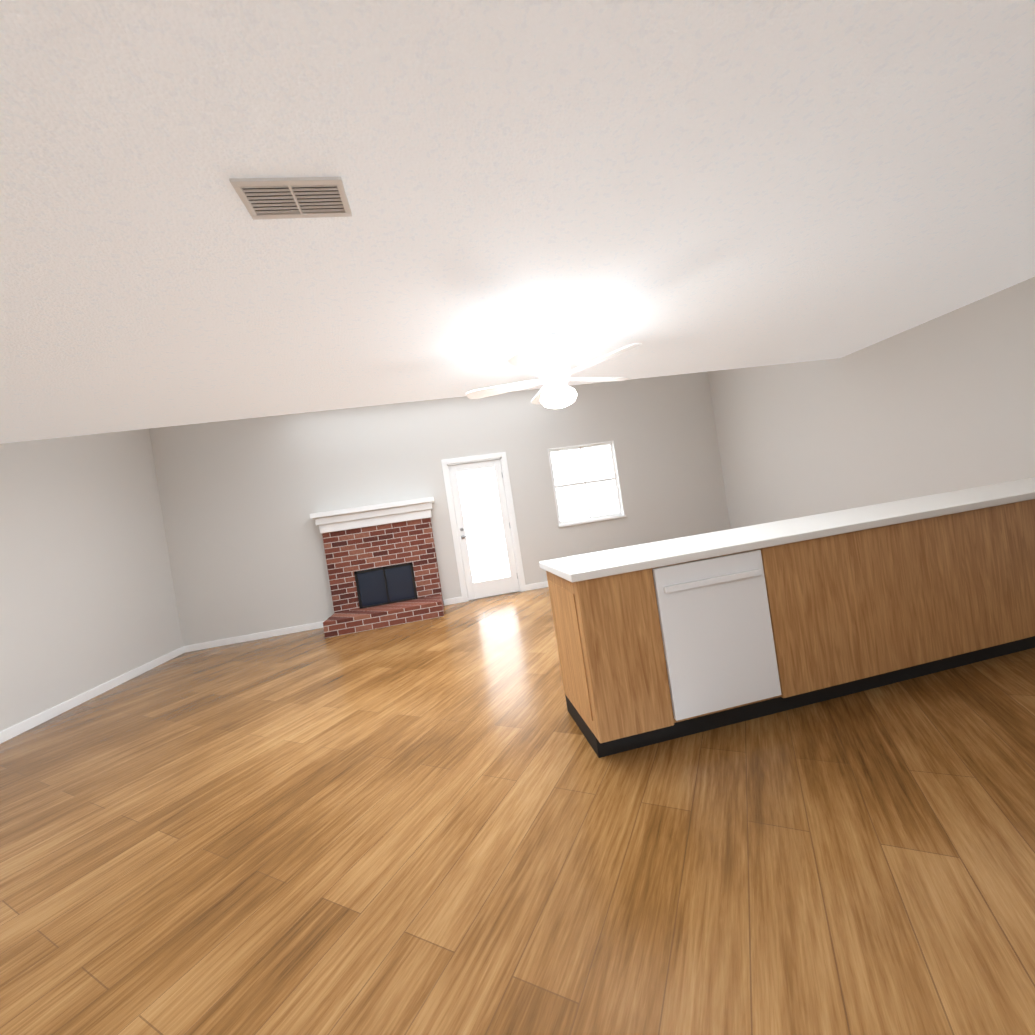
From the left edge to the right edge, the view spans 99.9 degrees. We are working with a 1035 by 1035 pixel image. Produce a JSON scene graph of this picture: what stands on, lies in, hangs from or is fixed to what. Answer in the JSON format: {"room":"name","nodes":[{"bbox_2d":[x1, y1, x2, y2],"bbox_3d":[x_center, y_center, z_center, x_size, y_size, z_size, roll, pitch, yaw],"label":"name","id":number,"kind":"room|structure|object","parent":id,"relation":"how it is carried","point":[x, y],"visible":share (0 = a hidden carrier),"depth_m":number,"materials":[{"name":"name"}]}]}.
{"room":"living room","nodes":[
{"label":"living room","id":0,"kind":"room"},
{"bbox_2d":[0,429,182,731],"bbox_3d":[-4.329,0.240,2.615,0.120,3.200,7.050,-9,1,-10],"label":"wall","id":1,"kind":"structure","parent":0,"point":[87,598],"depth_m":4.51,"materials":[{"name":"white paint"}]},
{"bbox_2d":[0,646,184,743],"bbox_3d":[-4.034,1.768,2.642,0.013,0.090,6.810,-9,1,-10],"label":"baseboard","id":2,"kind":"structure","parent":1,"relation":"attached to","point":[31,722],"depth_m":4.28,"materials":[{"name":"white paint"}]},
{"bbox_2d":[149,372,730,645],"bbox_3d":[-0.700,-0.345,6.747,8.500,3.200,0.120,-9,1,-10],"label":"wall","id":3,"kind":"structure","parent":0,"point":[241,500],"depth_m":6.48,"materials":[{"name":"white paint"}]},
{"bbox_2d":[184,621,323,652],"bbox_3d":[-3.593,1.667,6.163,2.010,0.090,0.013,-9,1,-10],"label":"baseboard","id":4,"kind":"structure","parent":3,"relation":"attached to","point":[300,628],"depth_m":6.13,"materials":[{"name":"white paint"}]},
{"bbox_2d":[444,597,461,605],"bbox_3d":[-0.977,1.270,6.608,0.275,0.090,0.013,-9,1,-10],"label":"baseboard","id":5,"kind":"structure","parent":3,"relation":"attached to","point":[456,600],"depth_m":6.60,"materials":[{"name":"white paint"}]},
{"bbox_2d":[441,452,525,601],"bbox_3d":[-0.522,0.136,6.761,1.000,2.195,0.136,-9,1,-10],"label":"door frame","id":6,"kind":"structure","parent":3,"relation":"attached to","point":[501,456],"depth_m":6.69,"materials":[{"name":"white paint"}]},
{"bbox_2d":[448,459,519,600],"bbox_3d":[-0.511,0.185,6.743,0.808,2.096,0.114,-9,1,-10],"label":"patio door","id":7,"kind":"structure","parent":3,"relation":"in","point":[483,526],"depth_m":6.75,"materials":[{"name":"white paint"}]},
{"bbox_2d":[526,581,547,590],"bbox_3d":[1.888,0.836,7.095,3.605,0.090,0.013,-9,1,-10],"label":"baseboard","id":8,"kind":"structure","parent":3,"relation":"attached to","point":[542,584],"depth_m":6.82,"materials":[{"name":"white paint"}]},
{"bbox_2d":[548,440,625,526],"bbox_3d":[1.107,-0.548,7.038,1.140,1.260,0.150,-9,1,-10],"label":"window","id":9,"kind":"structure","parent":3,"relation":"in","point":[585,481],"depth_m":7.05,"materials":[{"name":"white glass"}]},
{"bbox_2d":[0,587,1034,1034],"bbox_3d":[0.736,1.169,-0.286,8.720,0.080,14.420,-9,1,-10],"label":"floor","id":10,"kind":"structure","parent":0,"point":[448,823],"depth_m":1.57,"materials":[{"name":"brown wood"}]},
{"bbox_2d":[310,497,443,637],"bbox_3d":[-1.915,0.632,6.080,1.700,1.640,0.760,-9,1,-10],"label":"fireplace","id":11,"kind":"object","parent":10,"relation":"on","point":[382,565],"visible":1,"depth_m":6.25,"materials":[{"name":"brick"}]},
{"bbox_2d":[546,569,674,757],"bbox_3d":[0.468,0.702,2.364,0.386,0.870,0.620,-9,1,-10],"label":"base cabinet","id":12,"kind":"object","parent":10,"relation":"on","point":[610,650],"depth_m":2.07,"materials":[{"name":"brown wood"}]},
{"bbox_2d":[651,549,790,738],"bbox_3d":[0.949,0.629,2.443,0.600,0.870,0.625,-9,1,-10],"label":"dishwasher","id":13,"kind":"object","parent":10,"relation":"on","point":[664,640],"depth_m":2.14,"materials":[{"name":"white metal"}]},
{"bbox_2d":[767,501,1034,708],"bbox_3d":[2.800,0.349,2.760,3.198,0.870,0.620,-9,1,-10],"label":"base cabinet","id":14,"kind":"object","parent":10,"relation":"on","point":[872,608],"depth_m":2.33,"materials":[{"name":"brown wood"}]},
{"bbox_2d":[539,477,1034,584],"bbox_3d":[2.240,-0.026,2.672,4.208,0.040,0.680,-9,1,-10],"label":"countertop","id":15,"kind":"structure","parent":14,"relation":"on","point":[677,551],"depth_m":2.37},
{"bbox_2d":[0,0,1034,443],"bbox_3d":[0.571,-1.342,-1.553,8.720,0.080,11.900,-9,1,-10],"label":"ceiling","id":16,"kind":"structure","parent":0,"point":[682,186],"depth_m":1.68,"materials":[{"name":"paint"}]},
{"bbox_2d":[229,177,351,219],"bbox_3d":[-0.782,-1.123,1.532,0.350,0.012,0.180,-9,1,-10],"label":"ceiling vent","id":17,"kind":"object","parent":16,"relation":"in","point":[290,197],"visible":1,"depth_m":1.52,"materials":[{"name":"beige metal"}]},
{"bbox_2d":[466,333,640,408],"bbox_3d":[0.263,-1.047,3.188,1.286,0.504,1.238,-9,1,-10],"label":"ceiling fan","id":18,"kind":"object","parent":16,"relation":"hanging from","point":[555,392],"visible":1,"depth_m":3.06,"materials":[{"name":"white plastic"}]},
{"bbox_2d":[708,277,1034,528],"bbox_3d":[4.210,-1.045,3.241,0.120,3.200,8.680,-9,1,-10],"label":"wall","id":19,"kind":"structure","parent":0,"point":[944,403],"depth_m":4.59,"materials":[{"name":"white paint"}]}
]}

